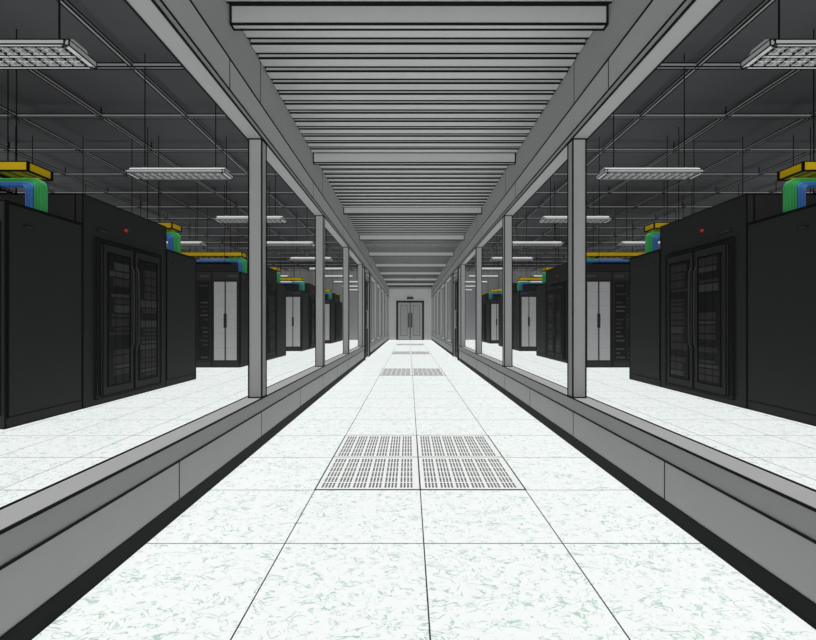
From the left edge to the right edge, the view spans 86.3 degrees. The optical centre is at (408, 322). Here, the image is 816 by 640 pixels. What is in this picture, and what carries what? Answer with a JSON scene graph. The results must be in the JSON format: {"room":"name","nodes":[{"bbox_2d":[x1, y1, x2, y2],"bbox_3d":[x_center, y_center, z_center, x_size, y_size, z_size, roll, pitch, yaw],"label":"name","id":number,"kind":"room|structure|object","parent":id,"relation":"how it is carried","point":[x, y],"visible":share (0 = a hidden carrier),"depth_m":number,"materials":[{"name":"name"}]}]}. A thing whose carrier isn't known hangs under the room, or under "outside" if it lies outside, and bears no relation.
{"room":"data center corridor","nodes":[
{"label":"data center corridor","id":0,"kind":"room"},
{"bbox_2d":[0,340,815,639],"bbox_3d":[0.000,1.027,10.700,32.000,0.150,27.400,0,0,0],"label":"floor","id":1,"kind":"structure","parent":0,"point":[263,554],"depth_m":1.98,"materials":[{"name":"tile"}]},
{"bbox_2d":[0,193,195,428],"bbox_3d":[-5.975,-0.238,5.640,4.894,2.392,3.560,0,0,0],"label":"pod","id":2,"kind":"object","parent":1,"relation":"on","point":[96,308],"visible":1,"depth_m":4.85,"materials":[{"name":"black metal"}]},
{"bbox_2d":[196,262,285,367],"bbox_3d":[-5.975,-0.238,11.040,4.894,2.392,3.560,0,0,0],"label":"pod","id":3,"kind":"object","parent":1,"relation":"on","point":[221,289],"visible":0.38,"depth_m":9.30,"materials":[{"name":"black metal"}]},
{"bbox_2d":[286,283,314,350],"bbox_3d":[-5.975,-0.238,16.440,4.894,2.392,3.560,0,0,0],"label":"pod","id":4,"kind":"object","parent":1,"relation":"on","point":[300,304],"visible":0.2,"depth_m":14.70,"materials":[{"name":"black metal"}]},
{"bbox_2d":[325,293,341,343],"bbox_3d":[-5.975,-0.238,21.840,4.894,2.392,3.560,0,0,0],"label":"pod","id":5,"kind":"object","parent":1,"relation":"on","point":[333,307],"visible":0.24,"depth_m":20.80,"materials":[{"name":"black metal"}]},
{"bbox_2d":[392,351,429,353],"bbox_3d":[0.064,0.950,13.879,1.208,0.004,1.208,0,0,0],"label":"floor vent","id":6,"kind":"object","parent":1,"relation":"on","point":[393,352],"depth_m":13.99,"materials":[{"name":"white metal"}]},
{"bbox_2d":[379,368,445,375],"bbox_3d":[0.064,0.950,8.479,1.208,0.004,1.208,0,0,0],"label":"floor vent","id":7,"kind":"object","parent":1,"relation":"on","point":[386,371],"depth_m":8.34,"materials":[{"name":"white metal"}]},
{"bbox_2d":[314,435,525,489],"bbox_3d":[0.064,0.950,3.079,1.208,0.004,1.208,0,0,0],"label":"floor vent","id":8,"kind":"object","parent":1,"relation":"on","point":[360,462],"depth_m":2.90,"materials":[{"name":"white metal"}]},
{"bbox_2d":[482,293,501,343],"bbox_3d":[6.103,-0.238,21.840,4.894,2.392,3.560,0,0,0],"label":"pod","id":9,"kind":"object","parent":1,"relation":"on","point":[489,306],"visible":0.23,"depth_m":20.20,"materials":[{"name":"black metal"}]},
{"bbox_2d":[498,283,535,350],"bbox_3d":[6.103,-0.238,16.440,4.894,2.392,3.560,0,0,0],"label":"pod","id":10,"kind":"object","parent":1,"relation":"on","point":[524,300],"visible":0.16,"depth_m":14.70,"materials":[{"name":"black metal"}]},
{"bbox_2d":[536,262,628,367],"bbox_3d":[6.103,-0.238,11.040,4.894,2.392,3.560,0,0,0],"label":"pod","id":11,"kind":"object","parent":1,"relation":"on","point":[607,284],"visible":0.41,"depth_m":9.30,"materials":[{"name":"black metal"}]},
{"bbox_2d":[629,193,815,425],"bbox_3d":[6.103,-0.238,5.640,4.894,2.392,3.560,0,0,0],"label":"pod","id":12,"kind":"object","parent":1,"relation":"on","point":[724,311],"visible":1,"depth_m":5.00,"materials":[{"name":"black metal"}]},
{"bbox_2d":[0,0,815,270],"bbox_3d":[0.064,-2.916,10.700,31.212,0.057,27.360,0,0,0],"label":"grid","id":13,"kind":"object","parent":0,"point":[127,64],"depth_m":7.30,"materials":[{"name":"grey metal"}]},
{"bbox_2d":[7,70,8,160],"bbox_3d":[-4.936,-2.353,4.920,1.106,1.387,0.260,0,0,0],"label":"pendant light","id":14,"kind":"object","parent":13,"relation":"hanging from","point":[7,70],"visible":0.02,"depth_m":4.92,"materials":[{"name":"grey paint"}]},
{"bbox_2d":[0,29,52,212],"bbox_3d":[-6.047,-2.075,4.360,4.798,1.944,0.320,0,0,0],"label":"cable tray","id":15,"kind":"object","parent":13,"relation":"hanging from","point":[16,174],"visible":0.96,"depth_m":4.32,"materials":[{"name":"yellow metal"}]},
{"bbox_2d":[0,29,18,194],"bbox_3d":[-6.216,-2.188,4.360,4.360,1.719,0.320,0,0,0],"label":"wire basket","id":16,"kind":"object","parent":15,"relation":"on","point":[2,176],"depth_m":4.44,"materials":[{"name":"black metal"}]},
{"bbox_2d":[0,0,96,69],"bbox_3d":[-2.586,-2.353,2.720,1.106,1.387,0.260,0,0,0],"label":"pendant light","id":17,"kind":"object","parent":13,"relation":"hanging from","point":[15,54],"visible":1,"depth_m":2.72,"materials":[{"name":"grey paint"}]},
{"bbox_2d":[15,127,181,252],"bbox_3d":[-6.047,-2.075,6.920,4.798,1.944,0.320,0,0,0],"label":"cable tray","id":18,"kind":"object","parent":13,"relation":"hanging from","point":[174,239],"visible":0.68,"depth_m":6.88,"materials":[{"name":"yellow metal"}]},
{"bbox_2d":[15,127,158,221],"bbox_3d":[-6.216,-2.188,6.920,4.360,1.719,0.320,0,0,0],"label":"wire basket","id":19,"kind":"object","parent":18,"relation":"on","point":[15,127],"depth_m":6.76,"materials":[{"name":"black metal"}]},
{"bbox_2d":[131,139,131,212],"bbox_3d":[-4.936,-2.353,7.120,1.106,1.387,0.260,0,0,0],"label":"pendant light","id":20,"kind":"object","parent":13,"relation":"hanging from","point":[131,139],"visible":0.02,"depth_m":7.12,"materials":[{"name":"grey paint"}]},
{"bbox_2d":[52,185,246,272],"bbox_3d":[-6.047,-2.075,9.760,4.798,1.944,0.320,0,0,0],"label":"cable tray","id":21,"kind":"object","parent":13,"relation":"hanging from","point":[242,263],"visible":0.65,"depth_m":9.72,"materials":[{"name":"yellow metal"}]},
{"bbox_2d":[125,53,232,179],"bbox_3d":[-2.586,-2.353,4.920,1.106,1.387,0.260,0,0,0],"label":"pendant light","id":22,"kind":"object","parent":13,"relation":"hanging from","point":[143,173],"visible":0.99,"depth_m":4.91,"materials":[{"name":"grey paint"}]},
{"bbox_2d":[166,183,206,246],"bbox_3d":[-4.936,-2.353,9.320,1.106,1.387,0.260,0,0,0],"label":"pendant light","id":23,"kind":"object","parent":13,"relation":"hanging from","point":[197,243],"visible":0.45,"depth_m":9.32,"materials":[{"name":"grey paint"}]},
{"bbox_2d":[207,208,207,251],"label":"pendant light","id":24,"kind":"object","parent":13,"relation":"hanging from","point":[207,247],"depth_m":11.52,"materials":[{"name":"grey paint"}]},
{"bbox_2d":[200,258,243,259],"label":"pendant light","id":25,"kind":"object","parent":13,"relation":"hanging from","point":[200,258],"depth_m":11.39,"materials":[{"name":"grey paint"}]},
{"bbox_2d":[226,137,226,168],"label":"pendant light","id":26,"kind":"object","parent":13,"relation":"hanging from","point":[226,137],"depth_m":7.12,"materials":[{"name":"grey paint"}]},
{"bbox_2d":[214,180,247,222],"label":"pendant light","id":27,"kind":"object","parent":13,"relation":"hanging from","point":[244,219],"depth_m":7.05,"materials":[{"name":"grey paint"}]},
{"bbox_2d":[195,220,280,283],"bbox_3d":[-6.047,-2.075,12.320,4.798,1.944,0.320,0,0,0],"label":"cable tray","id":28,"kind":"object","parent":13,"relation":"hanging from","point":[274,268],"visible":0.21,"depth_m":12.28,"materials":[{"name":"yellow metal"}]},
{"bbox_2d":[124,0,388,297],"bbox_3d":[-1.191,-2.233,10.690,0.130,1.629,27.370,0,0,0],"label":"beam","id":29,"kind":"structure","parent":13,"relation":"attached to","point":[198,34],"depth_m":3.04,"materials":[{"name":"grey metal"}]},
{"bbox_2d":[363,267,369,360],"bbox_3d":[-1.198,-0.231,11.750,0.175,2.385,1.420,0,0,0],"label":"door","id":30,"kind":"structure","parent":29,"relation":"attached to","point":[366,276],"depth_m":12.18,"materials":[{"name":"grey paint"}]},
{"bbox_2d":[226,0,612,286],"bbox_3d":[0.064,-1.985,10.710,2.412,0.166,27.221,0,0,0],"label":"ceiling","id":31,"kind":"structure","parent":29,"relation":"attached to","point":[413,112],"depth_m":3.80,"materials":[{"name":"grey metal"}]},
{"bbox_2d":[231,237,304,290],"bbox_3d":[-6.047,-2.075,15.160,4.798,1.944,0.320,0,0,0],"label":"cable tray","id":32,"kind":"object","parent":13,"relation":"hanging from","point":[301,284],"visible":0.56,"depth_m":15.12,"materials":[{"name":"yellow metal"}]},
{"bbox_2d":[269,181,269,215],"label":"pendant light","id":33,"kind":"object","parent":13,"relation":"hanging from","point":[269,181],"depth_m":9.32,"materials":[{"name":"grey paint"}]},
{"bbox_2d":[267,172,286,222],"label":"pendant light","id":34,"kind":"object","parent":13,"relation":"hanging from","point":[270,219],"depth_m":7.12,"materials":[{"name":"grey paint"}]},
{"bbox_2d":[267,223,314,246],"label":"pendant light","id":35,"kind":"object","parent":13,"relation":"hanging from","point":[290,243],"depth_m":9.27,"materials":[{"name":"grey paint"}]},
{"bbox_2d":[281,281,303,282],"bbox_3d":[-4.936,-2.353,18.120,1.106,1.387,0.260,0,0,0],"label":"pendant light","id":36,"kind":"object","parent":13,"relation":"hanging from","point":[281,281],"visible":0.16,"depth_m":18.05,"materials":[{"name":"grey paint"}]},
{"bbox_2d":[289,257,314,260],"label":"pendant light","id":37,"kind":"object","parent":13,"relation":"hanging from","point":[307,258],"depth_m":11.40,"materials":[{"name":"grey paint"}]},
{"bbox_2d":[278,258,331,298],"bbox_3d":[-6.047,-2.075,20.560,4.798,1.944,0.320,0,0,0],"label":"cable tray","id":38,"kind":"object","parent":13,"relation":"hanging from","point":[326,291],"visible":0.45,"depth_m":20.52,"materials":[{"name":"yellow metal"}]},
{"bbox_2d":[309,267,342,270],"bbox_3d":[-2.586,-2.353,13.720,1.106,1.387,0.260,0,0,0],"label":"pendant light","id":39,"kind":"object","parent":13,"relation":"hanging from","point":[339,268],"visible":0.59,"depth_m":13.63,"materials":[{"name":"grey paint"}]},
{"bbox_2d":[325,230,332,260],"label":"pendant light","id":40,"kind":"object","parent":13,"relation":"hanging from","point":[326,258],"depth_m":11.52,"materials":[{"name":"grey paint"}]},
{"bbox_2d":[325,240,353,277],"bbox_3d":[-2.586,-2.353,15.920,1.106,1.387,0.260,0,0,0],"label":"pendant light","id":41,"kind":"object","parent":13,"relation":"hanging from","point":[327,275],"visible":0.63,"depth_m":15.91,"materials":[{"name":"grey paint"}]},
{"bbox_2d":[333,264,357,282],"bbox_3d":[-2.586,-2.353,18.120,1.106,1.387,0.260,0,0,0],"label":"pendant light","id":42,"kind":"object","parent":13,"relation":"hanging from","point":[356,281],"visible":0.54,"depth_m":18.05,"materials":[{"name":"grey paint"}]},
{"bbox_2d":[465,281,487,282],"bbox_3d":[2.714,-2.353,18.120,1.106,1.387,0.260,0,0,0],"label":"pendant light","id":43,"kind":"object","parent":13,"relation":"hanging from","point":[465,281],"visible":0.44,"depth_m":18.00,"materials":[{"name":"grey paint"}]},
{"bbox_2d":[468,275,498,277],"bbox_3d":[2.714,-2.353,15.920,1.106,1.387,0.260,0,0,0],"label":"pendant light","id":44,"kind":"object","parent":13,"relation":"hanging from","point":[469,276],"visible":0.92,"depth_m":15.86,"materials":[{"name":"grey paint"}]},
{"bbox_2d":[482,265,488,294],"bbox_3d":[6.175,-2.075,23.120,4.798,1.944,0.320,0,0,0],"label":"cable tray","id":45,"kind":"object","parent":13,"relation":"hanging from","point":[488,265],"visible":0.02,"depth_m":22.97,"materials":[{"name":"grey metal"}]},
{"bbox_2d":[487,265,488,292],"bbox_3d":[6.344,-2.188,23.120,4.360,1.719,0.320,0,0,0],"label":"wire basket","id":46,"kind":"object","parent":45,"relation":"on","point":[488,265],"depth_m":22.97,"materials":[{"name":"grey metal"}]},
{"bbox_2d":[482,248,501,270],"bbox_3d":[2.714,-2.353,13.720,1.106,1.387,0.260,0,0,0],"label":"pendant light","id":47,"kind":"object","parent":13,"relation":"hanging from","point":[483,269],"visible":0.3,"depth_m":13.66,"materials":[{"name":"grey paint"}]},
{"bbox_2d":[489,261,501,298],"bbox_3d":[6.175,-2.075,20.560,4.798,1.944,0.320,0,0,0],"label":"cable tray","id":48,"kind":"object","parent":13,"relation":"hanging from","point":[492,292],"visible":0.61,"depth_m":20.41,"materials":[{"name":"yellow metal"}]},
{"bbox_2d":[497,261,501,294],"bbox_3d":[6.344,-2.188,20.560,4.360,1.719,0.320,0,0,0],"label":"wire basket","id":49,"kind":"object","parent":48,"relation":"on","point":[498,290],"depth_m":20.41,"materials":[{"name":"grey metal"}]},
{"bbox_2d":[490,233,501,260],"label":"pendant light","id":50,"kind":"object","parent":13,"relation":"hanging from","point":[496,258],"depth_m":11.52,"materials":[{"name":"grey paint"}]},
{"bbox_2d":[513,247,533,260],"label":"pendant light","id":51,"kind":"object","parent":13,"relation":"hanging from","point":[526,258],"depth_m":11.45,"materials":[{"name":"grey paint"}]},
{"bbox_2d":[526,208,526,240],"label":"pendant light","id":52,"kind":"object","parent":13,"relation":"hanging from","point":[526,208],"depth_m":11.52,"materials":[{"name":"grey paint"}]},
{"bbox_2d":[517,281,541,282],"bbox_3d":[5.064,-2.353,18.120,1.106,1.387,0.260,0,0,0],"label":"pendant light","id":53,"kind":"object","parent":13,"relation":"hanging from","point":[518,281],"visible":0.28,"depth_m":18.05,"materials":[{"name":"grey paint"}]},
{"bbox_2d":[517,278,541,290],"bbox_3d":[6.175,-2.075,15.160,4.798,1.944,0.320,0,0,0],"label":"cable tray","id":54,"kind":"object","parent":13,"relation":"hanging from","point":[519,284],"visible":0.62,"depth_m":15.12,"materials":[{"name":"yellow metal"}]},
{"bbox_2d":[531,247,541,277],"bbox_3d":[5.064,-2.353,15.920,1.106,1.387,0.260,0,0,0],"label":"pendant light","id":55,"kind":"object","parent":13,"relation":"hanging from","point":[536,275],"visible":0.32,"depth_m":15.91,"materials":[{"name":"grey paint"}]},
{"bbox_2d":[513,223,562,246],"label":"pendant light","id":56,"kind":"object","parent":13,"relation":"hanging from","point":[554,243],"depth_m":9.27,"materials":[{"name":"grey paint"}]},
{"bbox_2d":[539,178,566,222],"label":"pendant light","id":57,"kind":"object","parent":13,"relation":"hanging from","point":[563,219],"depth_m":7.07,"materials":[{"name":"grey paint"}]},
{"bbox_2d":[554,181,554,215],"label":"pendant light","id":58,"kind":"object","parent":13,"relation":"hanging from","point":[554,181],"depth_m":9.32,"materials":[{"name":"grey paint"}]},
{"bbox_2d":[431,0,723,297],"bbox_3d":[1.319,-2.233,10.690,0.130,1.629,27.370,0,0,0],"label":"beam","id":59,"kind":"structure","parent":13,"relation":"attached to","point":[639,36],"depth_m":3.05,"materials":[{"name":"grey metal"}]},
{"bbox_2d":[452,267,459,360],"bbox_3d":[1.327,-0.231,11.750,0.175,2.385,1.420,0,0,0],"label":"door","id":60,"kind":"structure","parent":59,"relation":"attached to","point":[455,276],"depth_m":12.25,"materials":[{"name":"grey paint"}]},
{"bbox_2d":[542,214,632,283],"bbox_3d":[6.175,-2.075,12.320,4.798,1.944,0.320,0,0,0],"label":"cable tray","id":61,"kind":"object","parent":13,"relation":"hanging from","point":[544,269],"visible":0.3,"depth_m":12.29,"materials":[{"name":"yellow metal"}]},
{"bbox_2d":[555,214,632,266],"bbox_3d":[6.344,-2.188,12.320,4.360,1.719,0.320,0,0,0],"label":"wire basket","id":62,"kind":"object","parent":61,"relation":"on","point":[632,214],"depth_m":12.47,"materials":[{"name":"metal"}]},
{"bbox_2d":[599,137,599,171],"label":"pendant light","id":63,"kind":"object","parent":13,"relation":"hanging from","point":[599,137],"depth_m":7.12,"materials":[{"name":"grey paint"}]},
{"bbox_2d":[587,180,611,222],"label":"pendant light","id":64,"kind":"object","parent":13,"relation":"hanging from","point":[590,219],"depth_m":7.06,"materials":[{"name":"grey paint"}]},
{"bbox_2d":[587,258,622,259],"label":"pendant light","id":65,"kind":"object","parent":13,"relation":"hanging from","point":[587,258],"depth_m":11.39,"materials":[{"name":"grey paint"}]},
{"bbox_2d":[615,208,615,251],"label":"pendant light","id":66,"kind":"object","parent":13,"relation":"hanging from","point":[615,246],"depth_m":11.52,"materials":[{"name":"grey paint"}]},
{"bbox_2d":[617,183,659,246],"bbox_3d":[5.064,-2.353,9.320,1.106,1.387,0.260,0,0,0],"label":"pendant light","id":67,"kind":"object","parent":13,"relation":"hanging from","point":[626,243],"visible":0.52,"depth_m":9.32,"materials":[{"name":"grey paint"}]},
{"bbox_2d":[596,53,704,179],"bbox_3d":[2.714,-2.353,4.920,1.106,1.387,0.260,0,0,0],"label":"pendant light","id":68,"kind":"object","parent":13,"relation":"hanging from","point":[613,173],"visible":0.98,"depth_m":4.88,"materials":[{"name":"grey paint"}]},
{"bbox_2d":[587,185,782,264],"bbox_3d":[6.175,-2.075,9.760,4.798,1.944,0.320,0,0,0],"label":"cable tray","id":69,"kind":"object","parent":13,"relation":"hanging from","point":[593,255],"visible":0.12,"depth_m":9.64,"materials":[{"name":"yellow metal"}]},
{"bbox_2d":[644,127,810,252],"bbox_3d":[6.175,-2.075,6.920,4.798,1.944,0.320,0,0,0],"label":"cable tray","id":70,"kind":"object","parent":13,"relation":"hanging from","point":[651,239],"visible":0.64,"depth_m":6.88,"materials":[{"name":"yellow metal"}]},
{"bbox_2d":[667,127,810,221],"bbox_3d":[6.344,-2.188,6.920,4.360,1.719,0.320,0,0,0],"label":"wire basket","id":71,"kind":"object","parent":70,"relation":"on","point":[678,127],"depth_m":6.77,"materials":[{"name":"black metal"}]},
{"bbox_2d":[742,137,742,194],"bbox_3d":[5.064,-2.353,7.120,1.106,1.387,0.260,0,0,0],"label":"pendant light","id":72,"kind":"object","parent":13,"relation":"hanging from","point":[742,137],"visible":0.02,"depth_m":7.12,"materials":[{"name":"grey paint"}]},
{"bbox_2d":[740,0,815,69],"bbox_3d":[2.714,-2.353,2.720,1.106,1.387,0.260,0,0,0],"label":"pendant light","id":73,"kind":"object","parent":13,"relation":"hanging from","point":[771,54],"visible":1,"depth_m":2.72,"materials":[{"name":"grey paint"}]},
{"bbox_2d":[777,29,815,211],"bbox_3d":[6.175,-2.075,4.360,4.798,1.944,0.320,0,0,0],"label":"cable tray","id":74,"kind":"object","parent":13,"relation":"hanging from","point":[800,176],"visible":0.91,"depth_m":4.33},
{"bbox_2d":[812,29,815,194],"bbox_3d":[6.344,-2.188,4.360,4.360,1.719,0.320,0,0,0],"label":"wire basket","id":75,"kind":"object","parent":74,"relation":"on","point":[814,193],"depth_m":4.51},
{"bbox_2d":[279,269,543,339],"bbox_3d":[0.000,-1.048,24.465,32.000,4.000,0.170,0,0,0],"label":"wall","id":76,"kind":"structure","parent":0,"point":[395,293],"depth_m":24.40,"materials":[{"name":"grey paint"}]},
{"bbox_2d":[0,339,388,639],"bbox_3d":[-1.204,0.916,10.703,0.135,0.072,27.385,0,0,0],"label":"baseboard","id":77,"kind":"structure","parent":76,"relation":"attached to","point":[28,629],"depth_m":1.77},
{"bbox_2d":[0,333,388,638],"bbox_3d":[-1.201,0.728,10.703,0.149,0.304,27.394,0,0,0],"label":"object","id":78,"kind":"structure","parent":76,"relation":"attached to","point":[51,536],"depth_m":1.72,"materials":[{"name":"grey paint"}]},
{"bbox_2d":[248,138,266,397],"bbox_3d":[-1.186,-0.421,3.406,0.110,2.005,0.110,0,0,0],"label":"support column","id":79,"kind":"structure","parent":78,"relation":"on","point":[257,148],"depth_m":3.36,"materials":[{"name":"grey metal"}]},
{"bbox_2d":[315,215,324,366],"bbox_3d":[-1.186,-0.421,5.806,0.110,2.005,0.110,0,0,0],"label":"support column","id":80,"kind":"structure","parent":78,"relation":"on","point":[319,219],"depth_m":5.76,"materials":[{"name":"grey metal"}]},
{"bbox_2d":[343,247,348,353],"bbox_3d":[-1.186,-0.421,8.206,0.110,2.005,0.110,0,0,0],"label":"support column","id":81,"kind":"structure","parent":78,"relation":"on","point":[345,249],"depth_m":8.16,"materials":[{"name":"grey metal"}]},
{"bbox_2d":[358,264,362,346],"bbox_3d":[-1.186,-0.421,10.606,0.110,2.005,0.110,0,0,0],"label":"support column","id":82,"kind":"structure","parent":78,"relation":"on","point":[360,266],"depth_m":10.56,"materials":[{"name":"grey metal"}]},
{"bbox_2d":[370,275,370,341],"bbox_3d":[-1.186,-0.421,13.006,0.110,2.005,0.110,0,0,0],"label":"support column","id":83,"kind":"structure","parent":78,"relation":"on","point":[370,275],"depth_m":12.96,"materials":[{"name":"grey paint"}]},
{"bbox_2d":[374,283,376,338],"bbox_3d":[-1.186,-0.421,15.406,0.110,2.005,0.110,0,0,0],"label":"support column","id":84,"kind":"structure","parent":78,"relation":"on","point":[375,284],"depth_m":15.35,"materials":[{"name":"grey metal"}]},
{"bbox_2d":[379,288,380,336],"bbox_3d":[-1.186,-0.421,17.806,0.110,2.005,0.110,0,0,0],"label":"support column","id":85,"kind":"structure","parent":78,"relation":"on","point":[379,288],"depth_m":17.75,"materials":[{"name":"grey metal"}]},
{"bbox_2d":[382,292,384,335],"bbox_3d":[-1.186,-0.421,20.206,0.110,2.005,0.110,0,0,0],"label":"support column","id":86,"kind":"structure","parent":78,"relation":"on","point":[383,293],"depth_m":20.16,"materials":[{"name":"grey metal"}]},
{"bbox_2d":[385,296,386,333],"bbox_3d":[-1.186,-0.421,22.606,0.110,2.005,0.110,0,0,0],"label":"support column","id":87,"kind":"structure","parent":78,"relation":"on","point":[385,296],"depth_m":22.55,"materials":[{"name":"grey metal"}]},
{"bbox_2d":[396,301,423,339],"bbox_3d":[0.064,-0.148,24.327,1.560,2.200,0.124,0,0,0],"label":"door","id":88,"kind":"structure","parent":76,"relation":"in","point":[409,314],"depth_m":24.33,"materials":[{"name":"grey paint"}]},
{"bbox_2d":[431,333,815,605],"bbox_3d":[1.329,0.728,10.703,0.149,0.304,27.394,0,0,0],"label":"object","id":89,"kind":"structure","parent":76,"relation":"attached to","point":[768,517],"depth_m":1.91,"materials":[{"name":"grey paint"}]},
{"bbox_2d":[433,296,434,333],"bbox_3d":[1.314,-0.421,22.606,0.110,2.005,0.110,0,0,0],"label":"support column","id":90,"kind":"structure","parent":89,"relation":"on","point":[433,296],"depth_m":22.55,"materials":[{"name":"grey metal"}]},
{"bbox_2d":[436,292,438,335],"bbox_3d":[1.314,-0.421,20.206,0.110,2.005,0.110,0,0,0],"label":"support column","id":91,"kind":"structure","parent":89,"relation":"on","point":[437,293],"depth_m":20.16,"materials":[{"name":"grey metal"}]},
{"bbox_2d":[440,288,442,336],"bbox_3d":[1.314,-0.421,17.806,0.110,2.005,0.110,0,0,0],"label":"support column","id":92,"kind":"structure","parent":89,"relation":"on","point":[441,289],"depth_m":17.75,"materials":[{"name":"grey metal"}]},
{"bbox_2d":[444,283,447,338],"bbox_3d":[1.314,-0.421,15.406,0.110,2.005,0.110,0,0,0],"label":"support column","id":93,"kind":"structure","parent":89,"relation":"on","point":[445,284],"depth_m":15.35,"materials":[{"name":"grey metal"}]},
{"bbox_2d":[451,275,451,341],"bbox_3d":[1.314,-0.421,13.006,0.110,2.005,0.110,0,0,0],"label":"support column","id":94,"kind":"structure","parent":89,"relation":"on","point":[451,275],"depth_m":12.95,"materials":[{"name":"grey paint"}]},
{"bbox_2d":[460,264,464,346],"bbox_3d":[1.314,-0.421,10.606,0.110,2.005,0.110,0,0,0],"label":"support column","id":95,"kind":"structure","parent":89,"relation":"on","point":[462,266],"depth_m":10.56,"materials":[{"name":"grey metal"}]},
{"bbox_2d":[475,247,481,353],"bbox_3d":[1.314,-0.421,8.206,0.110,2.005,0.110,0,0,0],"label":"support column","id":96,"kind":"structure","parent":89,"relation":"on","point":[478,250],"depth_m":8.16,"materials":[{"name":"grey metal"}]},
{"bbox_2d":[502,215,512,366],"bbox_3d":[1.314,-0.421,5.806,0.110,2.005,0.110,0,0,0],"label":"support column","id":97,"kind":"structure","parent":89,"relation":"on","point":[507,220],"depth_m":5.76,"materials":[{"name":"grey metal"}]},
{"bbox_2d":[567,138,586,397],"bbox_3d":[1.314,-0.421,3.406,0.110,2.005,0.110,0,0,0],"label":"support column","id":98,"kind":"structure","parent":89,"relation":"on","point":[577,147],"depth_m":3.36,"materials":[{"name":"grey metal"}]},
{"bbox_2d":[432,339,815,628],"bbox_3d":[1.331,0.916,10.703,0.135,0.072,27.385,0,0,0],"label":"baseboard","id":99,"kind":"structure","parent":76,"relation":"attached to","point":[786,596],"depth_m":1.90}
]}

